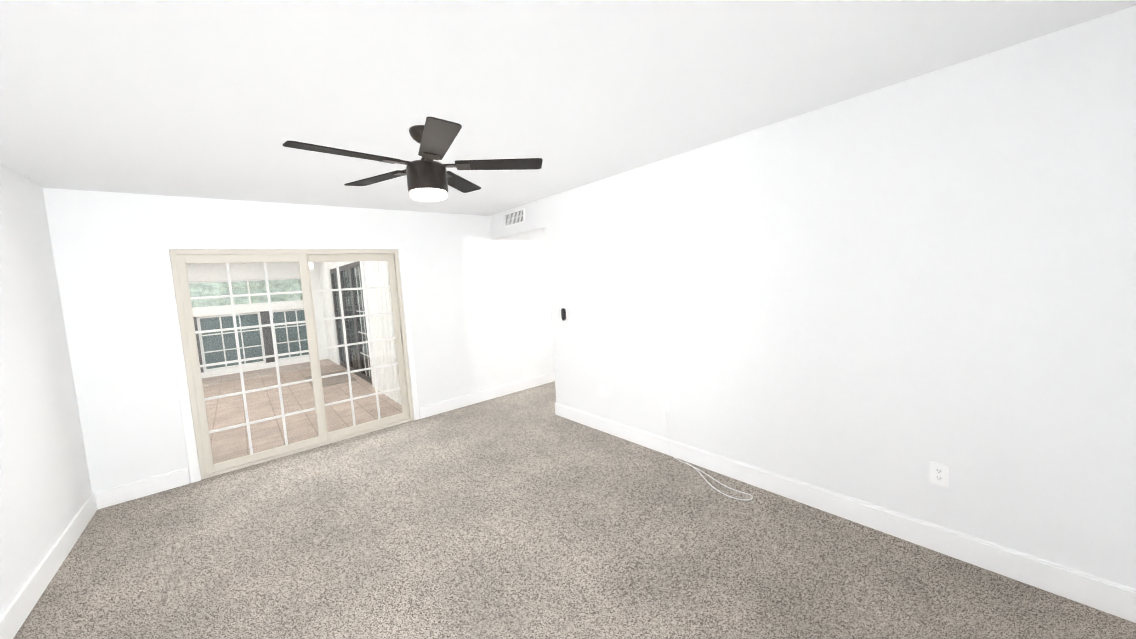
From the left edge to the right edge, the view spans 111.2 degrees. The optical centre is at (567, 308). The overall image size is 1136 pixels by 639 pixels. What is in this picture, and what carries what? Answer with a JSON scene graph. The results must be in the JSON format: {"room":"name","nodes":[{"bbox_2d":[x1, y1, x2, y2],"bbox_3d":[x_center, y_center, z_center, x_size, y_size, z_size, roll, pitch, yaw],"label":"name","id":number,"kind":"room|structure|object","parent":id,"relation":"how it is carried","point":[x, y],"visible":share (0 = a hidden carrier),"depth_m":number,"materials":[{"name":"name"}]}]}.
{"room":"empty living room","nodes":[
{"label":"empty living room","id":0,"kind":"room"},
{"bbox_2d":[0,163,91,616],"bbox_3d":[-2.106,0.395,0.901,0.150,2.440,5.160,-7,6,-40],"label":"wall","id":1,"kind":"structure","parent":0,"point":[45,489],"depth_m":2.36,"materials":[{"name":"white paint"}]},
{"bbox_2d":[186,262,327,377],"bbox_3d":[-7.785,0.237,7.726,5.280,2.460,0.180,-7,6,-40],"label":"wall","id":2,"kind":"structure","parent":0,"point":[256,273],"depth_m":8.55,"materials":[{"name":"white paint"}]},
{"bbox_2d":[189,277,308,371],"bbox_3d":[-7.693,0.408,7.783,4.260,1.860,0.120,-7,6,-40],"label":"sunroom window","id":3,"kind":"structure","parent":2,"relation":"in","point":[221,319],"depth_m":8.43,"materials":[{"name":"white"}]},
{"bbox_2d":[43,188,553,491],"bbox_3d":[-1.860,0.095,4.603,5.370,2.440,0.150,-7,6,-40],"label":"wall","id":4,"kind":"structure","parent":0,"point":[478,291],"depth_m":3.32,"materials":[{"name":"white paint"}]},
{"bbox_2d":[157,241,419,482],"bbox_3d":[-2.606,0.382,3.945,1.959,2.062,0.139,-7,6,-40],"label":"door frame","id":5,"kind":"structure","parent":4,"relation":"in","point":[180,259],"depth_m":3.74,"materials":[{"name":"beige wood"}]},
{"bbox_2d":[92,372,554,509],"bbox_3d":[-1.734,1.241,4.628,5.070,0.140,0.016,-7,6,-40],"label":"baseboard","id":6,"kind":"structure","parent":4,"relation":"attached to","point":[111,496],"depth_m":3.30,"materials":[{"name":"white wood"}]},
{"bbox_2d":[318,261,400,404],"bbox_3d":[-3.828,0.043,7.026,0.162,2.460,6.090,-7,6,-40],"label":"wall","id":7,"kind":"structure","parent":0,"point":[393,369],"depth_m":5.81,"materials":[{"name":"white paint"}]},
{"bbox_2d":[330,261,371,383],"bbox_3d":[-4.128,0.229,7.391,0.060,2.070,2.750,-7,6,-40],"label":"door frame","id":8,"kind":"structure","parent":7,"relation":"in","point":[360,359],"depth_m":7.24,"materials":[{"name":"brown metal"}]},
{"bbox_2d":[500,230,545,240],"bbox_3d":[0.769,-1.028,4.390,1.450,0.120,3.860,-7,6,-40],"label":"ceiling","id":9,"kind":"structure","parent":0,"point":[538,235],"depth_m":5.16,"materials":[{"name":"white paint"}]},
{"bbox_2d":[0,0,1135,215],"bbox_3d":[-0.809,-1.063,2.079,3.920,0.120,5.310,-7,6,-40],"label":"ceiling","id":10,"kind":"structure","parent":0,"point":[219,99],"depth_m":1.70,"materials":[{"name":"white paint"}]},
{"bbox_2d":[283,117,542,201],"bbox_3d":[-0.834,-0.815,2.192,1.259,0.388,1.294,-7,6,-40],"label":"ceiling fan","id":11,"kind":"object","parent":10,"relation":"hanging from","point":[429,179],"visible":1,"depth_m":2.14,"materials":[{"name":"brown metal"}]},
{"bbox_2d":[13,381,1135,638],"bbox_3d":[-0.061,1.415,2.698,5.370,0.120,5.190,-7,6,-40],"label":"floor","id":12,"kind":"structure","parent":0,"point":[527,513],"depth_m":2.19,"materials":[{"name":"grey carpet"}]},
{"bbox_2d":[664,405,752,499],"bbox_3d":[0.995,1.051,2.917,0.244,0.438,0.795,-7,6,-40],"label":"cord","id":13,"kind":"object","parent":12,"relation":"on","point":[704,472],"visible":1,"depth_m":2.88,"materials":[{"name":"white plastic"}]},
{"bbox_2d":[490,5,1135,588],"bbox_3d":[0.757,0.027,3.349,0.120,2.440,5.160,-7,6,-40],"label":"wall","id":14,"kind":"structure","parent":0,"point":[882,297],"depth_m":2.04,"materials":[{"name":"white paint"}]},
{"bbox_2d":[504,208,525,226],"bbox_3d":[-0.655,-1.097,4.728,0.014,0.167,0.450,-7,6,-40],"label":"air vent","id":15,"kind":"object","parent":14,"relation":"in","point":[515,217],"visible":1,"depth_m":4.71,"materials":[{"name":"grey metal"}]},
{"bbox_2d":[560,308,566,320],"bbox_3d":[-0.054,0.066,4.185,0.033,0.132,0.088,-7,6,-40],"label":"thermostat","id":16,"kind":"object","parent":14,"relation":"attached to","point":[563,314],"visible":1,"depth_m":4.16,"materials":[{"name":"black plastic"}]},
{"bbox_2d":[0,402,1135,638],"bbox_3d":[-0.589,1.347,2.312,3.786,0.140,4.994,-7,6,-40],"label":"baseboard","id":17,"kind":"structure","parent":14,"relation":"attached to","point":[1107,596],"depth_m":2.13,"materials":[{"name":"white wood"}]},
{"bbox_2d":[930,461,948,486],"bbox_3d":[1.922,0.861,2.012,0.009,0.116,0.072,-7,6,-40],"label":"electrical outlet","id":18,"kind":"object","parent":14,"relation":"attached to","point":[939,473],"visible":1,"depth_m":2.01,"materials":[{"name":"white plastic"}]},
{"label":"outside","id":19,"kind":"structure","parent":0,"visible":0},
{"bbox_2d":[202,359,401,463],"bbox_3d":[-5.766,1.581,5.451,5.530,0.120,6.410,-7,6,-40],"label":"floor","id":20,"kind":"structure","parent":19,"point":[233,437],"depth_m":5.44,"materials":[{"name":"brown tile"}]},
{"bbox_2d":[305,370,356,386],"bbox_3d":[-4.388,1.297,7.160,0.640,0.012,1.200,-7,6,-40],"label":"rug","id":21,"kind":"object","parent":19,"point":[336,378],"depth_m":7.05,"materials":[{"name":"beige fabric"}]},
{"bbox_3d":[-16.811,1.256,19.299,50.000,0.150,29.000,-7,6,-40],"label":"ground","id":22,"kind":"structure","parent":19,"visible":0},
{"bbox_2d":[189,279,302,306],"bbox_3d":[-8.208,-0.933,10.372,16.244,4.412,4.058,-7,6,-40],"label":"hedge","id":23,"kind":"object","parent":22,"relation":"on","point":[252,283],"depth_m":9.41,"materials":[{"name":"green plant"}]}
]}

